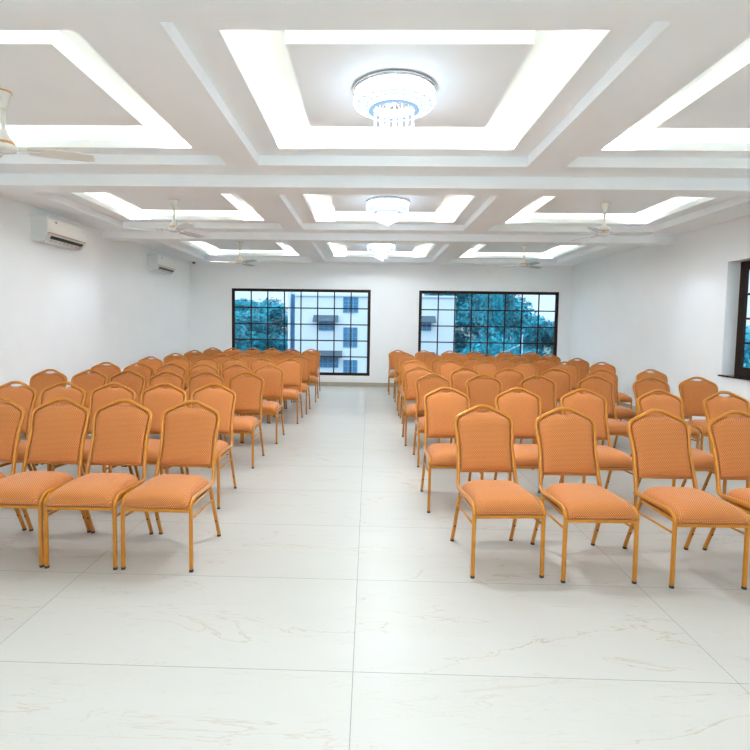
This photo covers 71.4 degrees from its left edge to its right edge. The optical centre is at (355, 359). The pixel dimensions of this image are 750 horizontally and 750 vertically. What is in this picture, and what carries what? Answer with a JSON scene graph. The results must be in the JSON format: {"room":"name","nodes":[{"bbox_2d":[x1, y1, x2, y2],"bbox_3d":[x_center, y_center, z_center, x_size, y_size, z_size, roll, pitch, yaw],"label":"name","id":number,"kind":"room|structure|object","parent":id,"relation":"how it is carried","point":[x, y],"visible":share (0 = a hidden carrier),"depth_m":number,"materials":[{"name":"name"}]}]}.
{"room":"assembly chamber","nodes":[
{"label":"assembly chamber","id":0,"kind":"room"},
{"bbox_2d":[0,195,190,386],"bbox_3d":[-4.284,-0.528,4.201,0.220,3.400,16.630,1,4,1],"label":"wall","id":1,"kind":"structure","parent":0,"point":[69,312],"depth_m":7.71,"materials":[{"name":"paint"}]},
{"bbox_2d":[31,216,85,250],"bbox_3d":[-3.976,-1.688,7.024,0.220,0.315,0.890,1,4,1],"label":"air conditioner","id":2,"kind":"object","parent":1,"relation":"attached to","point":[44,229],"visible":1,"depth_m":6.81,"materials":[{"name":"white plastic"}]},
{"bbox_2d":[50,236,82,246],"bbox_3d":[-3.892,-1.596,7.042,0.027,0.039,0.740,1,4,1],"label":"outlet","id":3,"kind":"object","parent":2,"relation":"attached to","point":[62,240],"depth_m":7.02,"materials":[{"name":"grey plastic"}]},
{"bbox_2d":[147,254,174,274],"bbox_3d":[-3.888,-1.909,10.465,0.220,0.315,0.890,1,4,1],"label":"air conditioner","id":4,"kind":"object","parent":1,"relation":"attached to","point":[155,262],"visible":1,"depth_m":10.17,"materials":[{"name":"grey plastic"}]},
{"bbox_2d":[0,386,749,749],"bbox_3d":[0.313,1.214,4.197,9.023,0.050,16.630,1,4,1],"label":"floor","id":5,"kind":"structure","parent":0,"point":[328,609],"depth_m":2.61,"materials":[{"name":"tile"}]},
{"bbox_2d":[0,396,26,530],"bbox_3d":[-2.519,0.740,3.391,0.436,0.931,0.637,1,4,1],"label":"banquet chair","id":6,"kind":"object","parent":5,"relation":"on","point":[12,415],"visible":0.8,"depth_m":3.59,"materials":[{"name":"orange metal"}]},
{"bbox_2d":[0,381,37,470],"bbox_3d":[-3.025,0.669,4.354,0.436,0.931,0.637,1,4,2],"label":"banquet chair","id":7,"kind":"object","parent":5,"relation":"on","point":[25,395],"visible":0.57,"depth_m":4.57,"materials":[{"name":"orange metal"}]},
{"bbox_2d":[0,381,86,475],"bbox_3d":[-2.589,0.675,4.354,0.436,0.931,0.637,1,4,1],"label":"banquet chair","id":8,"kind":"object","parent":5,"relation":"on","point":[76,393],"visible":0.26,"depth_m":4.57,"materials":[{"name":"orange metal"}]},
{"bbox_2d":[23,369,66,465],"bbox_3d":[-3.424,0.584,5.553,0.436,0.931,0.637,1,4,1],"label":"banquet chair","id":9,"kind":"object","parent":5,"relation":"on","point":[39,381],"visible":0.27,"depth_m":5.77,"materials":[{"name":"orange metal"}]},
{"bbox_2d":[0,398,90,567],"bbox_3d":[-2.058,0.748,3.373,0.436,0.931,0.637,1,4,2],"label":"banquet chair","id":10,"kind":"object","parent":5,"relation":"on","point":[57,433],"visible":0.94,"depth_m":3.53,"materials":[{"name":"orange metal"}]},
{"bbox_2d":[41,369,107,464],"bbox_3d":[-2.984,0.588,5.585,0.436,0.931,0.637,1,4,1],"label":"banquet chair","id":11,"kind":"object","parent":5,"relation":"on","point":[88,382],"visible":0.22,"depth_m":5.80,"materials":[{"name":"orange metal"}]},
{"bbox_2d":[51,382,135,474],"bbox_3d":[-2.148,0.682,4.343,0.436,0.931,0.637,1,4,2],"label":"banquet chair","id":12,"kind":"object","parent":5,"relation":"on","point":[103,395],"visible":0.32,"depth_m":4.56,"materials":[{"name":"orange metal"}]},
{"bbox_2d":[43,399,152,569],"bbox_3d":[-1.616,0.755,3.354,0.436,0.931,0.637,1,4,1],"label":"banquet chair","id":13,"kind":"object","parent":5,"relation":"on","point":[120,434],"visible":0.98,"depth_m":3.50,"materials":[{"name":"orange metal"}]},
{"bbox_2d":[90,362,120,381],"bbox_3d":[-3.348,0.508,6.709,0.436,0.931,0.637,1,4,1],"label":"banquet chair","id":14,"kind":"object","parent":5,"relation":"on","point":[110,370],"visible":0.22,"depth_m":6.94,"materials":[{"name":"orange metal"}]},
{"bbox_2d":[108,370,145,466],"bbox_3d":[-2.549,0.596,5.553,0.436,0.931,0.637,1,4,1],"label":"banquet chair","id":15,"kind":"object","parent":5,"relation":"on","point":[136,381],"visible":0.21,"depth_m":5.77,"materials":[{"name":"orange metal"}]},
{"bbox_2d":[123,362,153,389],"bbox_3d":[-2.910,0.514,6.719,0.436,0.931,0.637,1,4,1],"label":"banquet chair","id":16,"kind":"object","parent":5,"relation":"on","point":[147,371],"visible":0.19,"depth_m":6.95,"materials":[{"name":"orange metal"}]},
{"bbox_2d":[108,383,186,480],"bbox_3d":[-1.710,0.687,4.364,0.436,0.931,0.637,1,4,2],"label":"banquet chair","id":17,"kind":"object","parent":5,"relation":"on","point":[158,400],"visible":0.38,"depth_m":4.56,"materials":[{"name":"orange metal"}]},
{"bbox_2d":[137,356,162,374],"bbox_3d":[-3.260,0.424,8.002,0.436,0.931,0.637,1,4,1],"label":"banquet chair","id":18,"kind":"object","parent":5,"relation":"on","point":[154,363],"visible":0.25,"depth_m":8.23,"materials":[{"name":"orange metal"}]},
{"bbox_2d":[124,371,184,466],"bbox_3d":[-2.110,0.603,5.542,0.436,0.931,0.637,1,4,1],"label":"banquet chair","id":19,"kind":"object","parent":5,"relation":"on","point":[176,380],"visible":0.3,"depth_m":5.77,"materials":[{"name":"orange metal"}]},
{"bbox_2d":[120,400,220,572],"bbox_3d":[-1.151,0.762,3.343,0.436,0.931,0.637,1,4,3],"label":"banquet chair","id":20,"kind":"object","parent":5,"relation":"on","point":[189,435],"visible":1,"depth_m":3.49,"materials":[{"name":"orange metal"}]},
{"bbox_2d":[155,363,185,378],"bbox_3d":[-2.472,0.521,6.698,0.436,0.931,0.637,1,4,1],"label":"banquet chair","id":21,"kind":"object","parent":5,"relation":"on","point":[177,369],"visible":0.17,"depth_m":6.93,"materials":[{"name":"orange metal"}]},
{"bbox_2d":[165,357,190,390],"bbox_3d":[-2.819,0.431,7.991,0.436,0.931,0.637,1,4,2],"label":"banquet chair","id":22,"kind":"object","parent":5,"relation":"on","point":[183,362],"visible":0.21,"depth_m":8.22,"materials":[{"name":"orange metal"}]},
{"bbox_2d":[184,354,209,389],"bbox_3d":[-2.775,0.371,8.893,0.436,0.931,0.637,1,4,1],"label":"banquet chair","id":23,"kind":"object","parent":5,"relation":"on","point":[193,358],"visible":0.15,"depth_m":9.13,"materials":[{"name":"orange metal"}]},
{"bbox_2d":[165,383,236,508],"bbox_3d":[-1.274,0.691,4.385,0.436,0.931,0.637,1,4,1],"label":"banquet chair","id":24,"kind":"object","parent":5,"relation":"on","point":[223,399],"visible":0.52,"depth_m":4.58,"materials":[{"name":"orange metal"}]},
{"bbox_2d":[185,357,218,391],"bbox_3d":[-2.362,0.440,7.948,0.436,0.931,0.637,1,4,2],"label":"banquet chair","id":25,"kind":"object","parent":5,"relation":"on","point":[212,362],"visible":0.22,"depth_m":8.19,"materials":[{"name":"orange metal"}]},
{"bbox_2d":[186,363,218,393],"bbox_3d":[-2.035,0.529,6.676,0.436,0.931,0.637,1,4,1],"label":"banquet chair","id":26,"kind":"object","parent":5,"relation":"on","point":[196,369],"visible":0.21,"depth_m":6.91,"materials":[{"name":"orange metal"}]},
{"bbox_2d":[185,371,223,439],"bbox_3d":[-1.673,0.609,5.542,0.436,0.931,0.637,1,4,1],"label":"banquet chair","id":27,"kind":"object","parent":5,"relation":"on","point":[194,382],"visible":0.3,"depth_m":5.77,"materials":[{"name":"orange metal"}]},
{"bbox_2d":[212,354,233,375],"bbox_3d":[-2.331,0.382,8.829,0.436,0.931,0.637,1,4,1],"label":"banquet chair","id":28,"kind":"object","parent":5,"relation":"on","point":[217,358],"visible":0.15,"depth_m":9.06,"materials":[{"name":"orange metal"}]},
{"bbox_2d":[220,358,246,415],"bbox_3d":[-1.925,0.446,7.937,0.436,0.931,0.637,1,4,1],"label":"banquet chair","id":29,"kind":"object","parent":5,"relation":"on","point":[228,362],"visible":0.19,"depth_m":8.17,"materials":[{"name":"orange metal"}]},
{"bbox_2d":[221,364,250,442],"bbox_3d":[-1.597,0.535,6.676,0.436,0.931,0.637,1,4,1],"label":"banquet chair","id":30,"kind":"object","parent":5,"relation":"on","point":[228,372],"visible":0.25,"depth_m":6.90,"materials":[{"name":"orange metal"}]},
{"bbox_2d":[224,372,264,468],"bbox_3d":[-1.232,0.614,5.552,0.436,0.931,0.637,1,4,2],"label":"banquet chair","id":31,"kind":"object","parent":5,"relation":"on","point":[248,390],"visible":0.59,"depth_m":5.72,"materials":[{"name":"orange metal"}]},
{"bbox_2d":[238,354,259,367],"bbox_3d":[-1.872,0.389,8.818,0.436,0.931,0.637,1,4,1],"label":"banquet chair","id":32,"kind":"object","parent":5,"relation":"on","point":[247,360],"visible":0.13,"depth_m":9.05,"materials":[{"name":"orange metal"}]},
{"bbox_2d":[249,358,274,422],"bbox_3d":[-1.487,0.450,7.969,0.436,0.931,0.637,1,4,1],"label":"banquet chair","id":33,"kind":"object","parent":5,"relation":"on","point":[255,364],"visible":0.25,"depth_m":8.20,"materials":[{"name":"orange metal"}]},
{"bbox_2d":[242,364,284,443],"bbox_3d":[-1.158,0.543,6.644,0.436,0.931,0.637,1,4,2],"label":"banquet chair","id":34,"kind":"object","parent":5,"relation":"on","point":[273,377],"visible":0.71,"depth_m":6.81,"materials":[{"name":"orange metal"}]},
{"bbox_2d":[262,355,285,413],"bbox_3d":[-1.434,0.396,8.796,0.436,0.931,0.637,1,4,1],"label":"banquet chair","id":35,"kind":"object","parent":5,"relation":"on","point":[277,359],"visible":0.19,"depth_m":9.03,"materials":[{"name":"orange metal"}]},
{"bbox_2d":[269,358,302,423],"bbox_3d":[-1.047,0.458,7.948,0.436,0.931,0.637,1,4,2],"label":"banquet chair","id":36,"kind":"object","parent":5,"relation":"on","point":[293,369],"visible":0.69,"depth_m":8.11,"materials":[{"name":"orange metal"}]},
{"bbox_2d":[283,355,310,413],"bbox_3d":[-0.996,0.403,8.785,0.436,0.931,0.637,1,4,1],"label":"banquet chair","id":37,"kind":"object","parent":5,"relation":"on","point":[306,362],"visible":0.54,"depth_m":8.95,"materials":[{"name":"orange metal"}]},
{"bbox_2d":[293,351,318,401],"bbox_3d":[-0.952,0.313,10.144,0.436,0.931,0.637,1,4,1],"label":"banquet chair","id":38,"kind":"object","parent":5,"relation":"on","point":[314,358],"visible":0.54,"depth_m":10.32,"materials":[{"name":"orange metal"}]},
{"bbox_2d":[302,349,320,390],"bbox_3d":[-0.998,0.236,11.302,0.436,0.931,0.637,1,4,2],"label":"banquet chair","id":39,"kind":"object","parent":5,"relation":"on","point":[314,351],"visible":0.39,"depth_m":11.51,"materials":[{"name":"orange fabric"}]},
{"bbox_2d":[388,350,406,394],"bbox_3d":[0.925,0.259,11.350,0.436,0.931,0.637,1,4,2],"label":"banquet chair","id":40,"kind":"object","parent":5,"relation":"on","point":[393,354],"visible":0.52,"depth_m":11.52,"materials":[{"name":"orange fabric"}]},
{"bbox_2d":[393,352,414,401],"bbox_3d":[0.974,0.332,10.266,0.436,0.931,0.637,1,4,1],"label":"banquet chair","id":41,"kind":"object","parent":5,"relation":"on","point":[400,356],"visible":0.47,"depth_m":10.48,"materials":[{"name":"orange fabric"}]},
{"bbox_2d":[397,357,420,415],"bbox_3d":[0.923,0.430,8.770,0.436,0.931,0.637,1,4,2],"label":"banquet chair","id":42,"kind":"object","parent":5,"relation":"on","point":[404,360],"visible":0.38,"depth_m":8.95,"materials":[{"name":"orange fabric"}]},
{"bbox_2d":[400,360,426,423],"bbox_3d":[0.917,0.477,8.058,0.436,0.931,0.637,1,4,1],"label":"banquet chair","id":43,"kind":"object","parent":5,"relation":"on","point":[408,365],"visible":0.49,"depth_m":8.28,"materials":[{"name":"orange fabric"}]},
{"bbox_2d":[402,367,439,445],"bbox_3d":[0.827,0.571,6.627,0.436,0.931,0.637,1,4,1],"label":"banquet chair","id":44,"kind":"object","parent":5,"relation":"on","point":[410,376],"visible":0.62,"depth_m":6.80,"materials":[{"name":"orange fabric"}]},
{"bbox_2d":[413,373,451,466],"bbox_3d":[0.866,0.635,5.670,0.436,0.931,0.637,1,4,1],"label":"banquet chair","id":45,"kind":"object","parent":5,"relation":"on","point":[425,384],"visible":0.53,"depth_m":5.87,"materials":[{"name":"orange fabric"}]},
{"bbox_2d":[422,353,442,370],"bbox_3d":[1.525,0.340,10.252,0.436,0.931,0.637,1,4,2],"label":"banquet chair","id":46,"kind":"object","parent":5,"relation":"on","point":[426,359],"visible":0.21,"depth_m":10.48,"materials":[{"name":"orange fabric"}]},
{"bbox_2d":[430,357,452,377],"bbox_3d":[1.490,0.434,8.830,0.436,0.931,0.637,1,4,1],"label":"banquet chair","id":47,"kind":"object","parent":5,"relation":"on","point":[434,368],"visible":0.26,"depth_m":9.06,"materials":[{"name":"orange fabric"}]},
{"bbox_2d":[438,360,463,379],"bbox_3d":[1.491,0.490,7.991,0.436,0.931,0.637,1,4,1],"label":"banquet chair","id":48,"kind":"object","parent":5,"relation":"on","point":[444,369],"visible":0.2,"depth_m":8.21,"materials":[{"name":"orange fabric"}]},
{"bbox_2d":[420,387,483,512],"bbox_3d":[0.790,0.721,4.355,0.436,0.931,0.637,1,4,1],"label":"banquet chair","id":49,"kind":"object","parent":5,"relation":"on","point":[440,408],"visible":0.65,"depth_m":4.52,"materials":[{"name":"orange fabric"}]},
{"bbox_2d":[449,353,469,363],"bbox_3d":[2.082,0.345,10.292,0.436,0.931,0.637,1,4,1],"label":"banquet chair","id":50,"kind":"object","parent":5,"relation":"on","point":[455,357],"visible":0.24,"depth_m":10.52,"materials":[{"name":"orange fabric"}]},
{"bbox_2d":[449,367,480,443],"bbox_3d":[1.431,0.579,6.633,0.436,0.931,0.637,1,4,2],"label":"banquet chair","id":51,"kind":"object","parent":5,"relation":"on","point":[458,379],"visible":0.24,"depth_m":6.85,"materials":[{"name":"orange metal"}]},
{"bbox_2d":[461,357,483,370],"bbox_3d":[2.035,0.437,8.891,0.436,0.931,0.637,1,4,1],"label":"banquet chair","id":52,"kind":"object","parent":5,"relation":"on","point":[468,363],"visible":0.2,"depth_m":9.12,"materials":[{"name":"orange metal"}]},
{"bbox_2d":[473,361,498,377],"bbox_3d":[2.052,0.495,8.020,0.436,0.931,0.637,1,4,2],"label":"banquet chair","id":53,"kind":"object","parent":5,"relation":"on","point":[490,368],"visible":0.27,"depth_m":8.24,"materials":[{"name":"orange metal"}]},
{"bbox_2d":[477,354,496,363],"bbox_3d":[2.623,0.355,10.246,0.436,0.931,0.637,1,4,1],"label":"banquet chair","id":54,"kind":"object","parent":5,"relation":"on","point":[490,358],"visible":0.2,"depth_m":10.48,"materials":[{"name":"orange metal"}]},
{"bbox_2d":[465,374,514,443],"bbox_3d":[1.438,0.643,5.667,0.436,0.931,0.637,1,4,2],"label":"banquet chair","id":55,"kind":"object","parent":5,"relation":"on","point":[480,391],"visible":0.31,"depth_m":5.87,"materials":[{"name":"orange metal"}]},
{"bbox_2d":[450,405,545,578],"bbox_3d":[0.879,0.792,3.313,0.436,0.931,0.637,1,4,-3],"label":"banquet chair","id":56,"kind":"object","parent":5,"relation":"on","point":[484,440],"visible":1,"depth_m":3.46,"materials":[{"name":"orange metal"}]},
{"bbox_2d":[493,357,515,371],"bbox_3d":[2.631,0.437,9.014,0.436,0.931,0.637,1,4,2],"label":"banquet chair","id":57,"kind":"object","parent":5,"relation":"on","point":[509,363],"visible":0.23,"depth_m":9.24,"materials":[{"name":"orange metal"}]},
{"bbox_2d":[493,368,536,443],"bbox_3d":[2.009,0.586,6.640,0.436,0.931,0.637,1,4,1],"label":"banquet chair","id":58,"kind":"object","parent":5,"relation":"on","point":[511,379],"visible":0.23,"depth_m":6.86,"materials":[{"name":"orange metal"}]},
{"bbox_2d":[510,354,529,363],"bbox_3d":[3.304,0.362,10.293,0.436,0.931,0.637,1,4,1],"label":"banquet chair","id":59,"kind":"object","parent":5,"relation":"on","point":[517,359],"visible":0.19,"depth_m":10.52,"materials":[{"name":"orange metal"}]},
{"bbox_2d":[512,361,537,378],"bbox_3d":[2.661,0.505,8.005,0.436,0.931,0.637,1,4,1],"label":"banquet chair","id":60,"kind":"object","parent":5,"relation":"on","point":[528,369],"visible":0.2,"depth_m":8.22,"materials":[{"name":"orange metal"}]},
{"bbox_2d":[494,387,563,513],"bbox_3d":[1.429,0.728,4.382,0.436,0.931,0.637,1,4,1],"label":"banquet chair","id":61,"kind":"object","parent":5,"relation":"on","point":[525,407],"visible":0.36,"depth_m":4.56,"materials":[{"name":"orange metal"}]},
{"bbox_2d":[519,375,557,469],"bbox_3d":[2.047,0.653,5.651,0.436,0.931,0.637,1,4,1],"label":"banquet chair","id":62,"kind":"object","parent":5,"relation":"on","point":[545,388],"visible":0.28,"depth_m":5.86,"materials":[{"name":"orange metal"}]},
{"bbox_2d":[533,357,555,378],"bbox_3d":[3.415,0.434,9.218,0.436,0.931,0.637,1,4,1],"label":"banquet chair","id":63,"kind":"object","parent":5,"relation":"on","point":[542,365],"visible":0.23,"depth_m":9.43,"materials":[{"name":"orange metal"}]},
{"bbox_2d":[540,368,571,413],"bbox_3d":[2.648,0.591,6.699,0.436,0.931,0.637,1,4,1],"label":"banquet chair","id":64,"kind":"object","parent":5,"relation":"on","point":[562,379],"visible":0.27,"depth_m":6.91,"materials":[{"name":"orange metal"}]},
{"bbox_2d":[553,361,578,403],"bbox_3d":[3.354,0.507,8.115,0.436,0.931,0.637,1,4,1],"label":"banquet chair","id":65,"kind":"object","parent":5,"relation":"on","point":[573,370],"visible":0.33,"depth_m":8.33,"materials":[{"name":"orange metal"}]},
{"bbox_2d":[566,358,589,390],"bbox_3d":[3.986,0.447,9.151,0.436,0.931,0.637,1,4,2],"label":"banquet chair","id":66,"kind":"object","parent":5,"relation":"on","point":[583,365],"visible":0.23,"depth_m":9.36,"materials":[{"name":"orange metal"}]},
{"bbox_2d":[530,407,639,583],"bbox_3d":[1.404,0.802,3.265,0.436,0.931,0.637,1,4,0],"label":"banquet chair","id":67,"kind":"object","parent":5,"relation":"on","point":[567,443],"visible":0.98,"depth_m":3.41,"materials":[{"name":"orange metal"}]},
{"bbox_2d":[559,388,638,506],"bbox_3d":[2.004,0.737,4.367,0.436,0.931,0.637,1,4,1],"label":"banquet chair","id":68,"kind":"object","parent":5,"relation":"on","point":[594,405],"visible":0.56,"depth_m":4.54,"materials":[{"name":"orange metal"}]},
{"bbox_2d":[577,375,628,447],"bbox_3d":[2.719,0.659,5.699,0.436,0.931,0.637,1,4,1],"label":"banquet chair","id":69,"kind":"object","parent":5,"relation":"on","point":[602,386],"visible":0.45,"depth_m":5.89,"materials":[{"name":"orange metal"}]},
{"bbox_2d":[589,362,631,409],"bbox_3d":[3.961,0.513,8.153,0.436,0.931,0.637,1,4,2],"label":"banquet chair","id":70,"kind":"object","parent":5,"relation":"on","point":[623,397],"visible":0.37,"depth_m":8.37,"materials":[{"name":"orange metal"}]},
{"bbox_2d":[586,369,635,444],"bbox_3d":[3.264,0.600,6.694,0.436,0.931,0.637,1,4,2],"label":"banquet chair","id":71,"kind":"object","parent":5,"relation":"on","point":[624,413],"visible":0.44,"depth_m":6.85,"materials":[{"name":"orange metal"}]},
{"bbox_2d":[636,369,691,422],"bbox_3d":[3.956,0.606,6.751,0.436,0.931,0.637,1,4,2],"label":"banquet chair","id":72,"kind":"object","parent":5,"relation":"on","point":[657,374],"visible":0.24,"depth_m":6.99,"materials":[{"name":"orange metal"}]},
{"bbox_2d":[630,376,699,456],"bbox_3d":[3.346,0.668,5.683,0.436,0.931,0.637,1,4,1],"label":"banquet chair","id":73,"kind":"object","parent":5,"relation":"on","point":[641,386],"visible":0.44,"depth_m":5.90,"materials":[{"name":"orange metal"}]},
{"bbox_2d":[633,389,726,499],"bbox_3d":[2.699,0.746,4.383,0.436,0.931,0.637,1,4,-2],"label":"banquet chair","id":74,"kind":"object","parent":5,"relation":"on","point":[671,403],"visible":0.42,"depth_m":4.59,"materials":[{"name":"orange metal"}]},
{"bbox_2d":[622,409,749,589],"bbox_3d":[2.003,0.814,3.218,0.436,0.931,0.637,1,4,0],"label":"banquet chair","id":75,"kind":"object","parent":5,"relation":"on","point":[660,446],"visible":1,"depth_m":3.37,"materials":[{"name":"orange fabric"}]},
{"bbox_2d":[678,377,717,450],"bbox_3d":[3.857,0.674,5.693,0.436,0.931,0.637,1,4,7],"label":"banquet chair","id":76,"kind":"object","parent":5,"relation":"on","point":[692,393],"visible":0.57,"depth_m":5.89,"materials":[{"name":"orange fabric"}]},
{"bbox_2d":[701,391,749,490],"bbox_3d":[3.246,0.757,4.326,0.436,0.931,0.637,1,4,-1],"label":"banquet chair","id":77,"kind":"object","parent":5,"relation":"on","point":[714,405],"visible":0.44,"depth_m":4.54,"materials":[{"name":"orange fabric"}]},
{"bbox_2d":[702,410,749,550],"bbox_3d":[2.536,0.821,3.216,0.436,0.931,0.637,1,4,-1],"label":"banquet chair","id":78,"kind":"object","parent":5,"relation":"on","point":[729,438],"visible":0.98,"depth_m":3.40,"materials":[{"name":"orange fabric"}]},
{"bbox_2d":[0,0,749,265],"bbox_3d":[0.356,-1.952,3.987,9.523,0.705,17.070,1,4,1],"label":"ceiling","id":79,"kind":"structure","parent":0,"point":[639,107],"depth_m":4.16,"materials":[{"name":"paint"}]},
{"bbox_2d":[0,88,94,161],"bbox_3d":[-2.390,-1.694,3.754,0.910,0.424,1.050,-1,4,-20],"label":"ceiling fan","id":80,"kind":"object","parent":79,"relation":"hanging from","point":[7,146],"visible":1,"depth_m":3.74,"materials":[{"name":"white metal"}]},
{"bbox_2d":[127,198,204,237],"bbox_3d":[-2.319,-1.894,6.786,1.050,0.424,0.910,-2,5,-38],"label":"ceiling fan","id":81,"kind":"object","parent":79,"relation":"hanging from","point":[174,227],"visible":1,"depth_m":6.84,"materials":[{"name":"white metal"}]},
{"bbox_2d":[210,242,256,265],"bbox_3d":[-2.234,-2.130,10.354,1.050,0.424,0.910,-3,5,-43],"label":"ceiling fan","id":82,"kind":"object","parent":79,"relation":"hanging from","point":[239,260],"visible":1,"depth_m":10.40,"materials":[{"name":"white metal"}]},
{"bbox_2d":[367,243,395,259],"bbox_3d":[0.505,-2.150,10.391,0.569,0.314,0.569,1,4,1],"label":"chandelier","id":83,"kind":"object","parent":79,"relation":"hanging from","point":[382,248],"visible":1,"depth_m":10.26,"materials":[{"name":"white glass"}]},
{"bbox_2d":[366,196,408,225],"bbox_3d":[0.413,-1.913,6.810,0.569,0.314,0.569,0,4,-16],"label":"chandelier","id":84,"kind":"object","parent":79,"relation":"hanging from","point":[379,205],"visible":1,"depth_m":6.66,"materials":[{"name":"white glass"}]},
{"bbox_2d":[353,69,435,137],"bbox_3d":[0.263,-1.701,3.590,0.569,0.314,0.569,-2,5,-33],"label":"chandelier","id":85,"kind":"object","parent":79,"relation":"hanging from","point":[393,95],"visible":1,"depth_m":3.45,"materials":[{"name":"white glass"}]},
{"bbox_2d":[494,245,541,268],"bbox_3d":[3.346,-2.042,10.182,1.050,0.424,0.910,0,4,-9],"label":"ceiling fan","id":86,"kind":"object","parent":79,"relation":"hanging from","point":[523,263],"visible":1,"depth_m":10.28,"materials":[{"name":"white metal"}]},
{"bbox_2d":[570,202,652,240],"bbox_3d":[3.340,-1.812,6.724,0.910,0.424,1.050,1,4,9],"label":"ceiling fan","id":87,"kind":"object","parent":79,"relation":"hanging from","point":[603,231],"visible":1,"depth_m":6.71,"materials":[{"name":"white metal"}]},
{"bbox_2d":[190,262,572,382],"bbox_3d":[0.552,-1.013,12.490,9.523,3.400,0.220,1,4,1],"label":"wall","id":88,"kind":"structure","parent":0,"point":[394,314],"depth_m":12.36,"materials":[{"name":"paint"}]},
{"bbox_2d":[232,288,370,375],"bbox_3d":[-1.314,-0.667,12.502,3.319,2.049,0.058,1,4,1],"label":"window","id":89,"kind":"structure","parent":88,"relation":"in","point":[233,289],"depth_m":12.46,"materials":[{"name":"black"}]},
{"bbox_2d":[305,382,401,386],"bbox_3d":[0.527,0.593,12.481,9.023,0.096,0.012,1,4,1],"label":"baseboard","id":90,"kind":"structure","parent":88,"relation":"attached to","point":[361,384],"depth_m":12.49,"materials":[{"name":"tile"}]},
{"bbox_2d":[418,290,558,355],"bbox_3d":[3.127,-0.599,12.392,3.281,2.049,0.058,1,4,1],"label":"window","id":91,"kind":"structure","parent":88,"relation":"in","point":[556,294],"depth_m":12.34,"materials":[{"name":"black"}]},
{"bbox_2d":[569,215,749,421],"bbox_3d":[4.970,-0.387,3.972,0.250,3.400,16.630,1,4,1],"label":"wall","id":92,"kind":"structure","parent":0,"point":[670,310],"depth_m":8.25,"materials":[{"name":"paint"}]},
{"bbox_2d":[718,261,749,380],"bbox_3d":[4.982,-0.475,5.981,0.231,1.520,2.010,1,4,1],"label":"window","id":93,"kind":"structure","parent":92,"relation":"in","point":[740,372],"depth_m":6.86,"materials":[{"name":"black metal"}]},
{"label":"outside","id":94,"kind":"structure","parent":0,"visible":0},
{"bbox_2d":[285,328,552,355],"bbox_3d":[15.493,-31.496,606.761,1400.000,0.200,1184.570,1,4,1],"label":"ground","id":95,"kind":"structure","parent":94,"point":[545,350],"depth_m":215.14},
{"bbox_2d":[235,315,250,352],"bbox_3d":[-13.007,0.136,44.563,8.265,10.429,7.832,3,4,29],"label":"tree","id":96,"kind":"object","parent":95,"relation":"on","point":[239,332],"visible":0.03,"depth_m":45.17,"materials":[{"name":"teal plant"}]},
{"bbox_2d":[235,297,287,353],"bbox_3d":[-12.375,-2.100,67.153,12.033,11.920,12.197,-1,4,-29],"label":"tree","id":97,"kind":"object","parent":95,"relation":"on","point":[259,315],"visible":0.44,"depth_m":63.53,"materials":[{"name":"teal plant"}]},
{"bbox_2d":[288,292,456,372],"bbox_3d":[1.457,-1.976,50.584,14.450,14.200,12.750,1,4,1],"label":"apartment building","id":98,"kind":"structure","parent":95,"relation":"on","point":[309,299],"depth_m":44.92,"materials":[{"name":"white"}]},
{"bbox_2d":[318,322,333,330],"bbox_3d":[-2.519,-2.984,44.941,1.410,0.890,0.040,1,4,1],"label":"window grille","id":99,"kind":"object","parent":98,"relation":"attached to","point":[320,327],"depth_m":44.96,"materials":[{"name":"blue"}]},
{"bbox_2d":[320,359,337,367],"bbox_3d":[-2.402,0.137,45.144,1.810,1.040,0.040,1,4,1],"label":"window grille","id":100,"kind":"object","parent":98,"relation":"attached to","point":[324,363],"depth_m":45.16,"materials":[{"name":"blue"}]},
{"bbox_2d":[343,327,357,346],"bbox_3d":[-0.469,-1.954,44.956,1.240,1.710,0.040,1,4,1],"label":"window grille","id":101,"kind":"object","parent":98,"relation":"attached to","point":[346,330],"depth_m":44.96,"materials":[{"name":"blue"}]},
{"bbox_2d":[343,297,358,312],"bbox_3d":[-0.431,-4.733,44.771,1.320,1.320,0.040,1,4,1],"label":"window grille","id":102,"kind":"object","parent":98,"relation":"attached to","point":[346,300],"depth_m":44.78,"materials":[{"name":"blue"}]},
{"bbox_2d":[424,293,537,355],"bbox_3d":[16.139,-4.352,69.306,16.837,16.927,15.954,4,5,43],"label":"tree","id":103,"kind":"object","parent":95,"relation":"on","point":[462,318],"visible":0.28,"depth_m":64.64,"materials":[{"name":"blue plant"}]},
{"bbox_2d":[459,337,513,357],"bbox_3d":[7.223,2.666,29.096,3.626,7.972,3.826,2,4,16],"label":"tree","id":104,"kind":"object","parent":95,"relation":"on","point":[496,349],"visible":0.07,"depth_m":28.11,"materials":[{"name":"blue plant"}]},
{"bbox_2d":[466,294,522,355],"bbox_3d":[9.403,-0.379,35.764,4.247,13.245,4.305,0,4,-11],"label":"tree","id":105,"kind":"object","parent":95,"relation":"on","point":[479,301],"visible":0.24,"depth_m":34.42,"materials":[{"name":"blue plant"}]},
{"bbox_2d":[519,315,553,356],"bbox_3d":[15.849,1.011,41.845,5.947,9.828,6.276,3,5,33],"label":"tree","id":106,"kind":"object","parent":95,"relation":"on","point":[545,335],"visible":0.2,"depth_m":41.72,"materials":[{"name":"blue plant"}]},
{"bbox_2d":[743,325,749,367],"bbox_3d":[14.876,3.150,17.770,6.016,8.719,6.098,-2,5,-34],"label":"tree","id":107,"kind":"object","parent":95,"relation":"on","point":[747,334],"visible":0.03,"depth_m":17.62,"materials":[{"name":"blue plant"}]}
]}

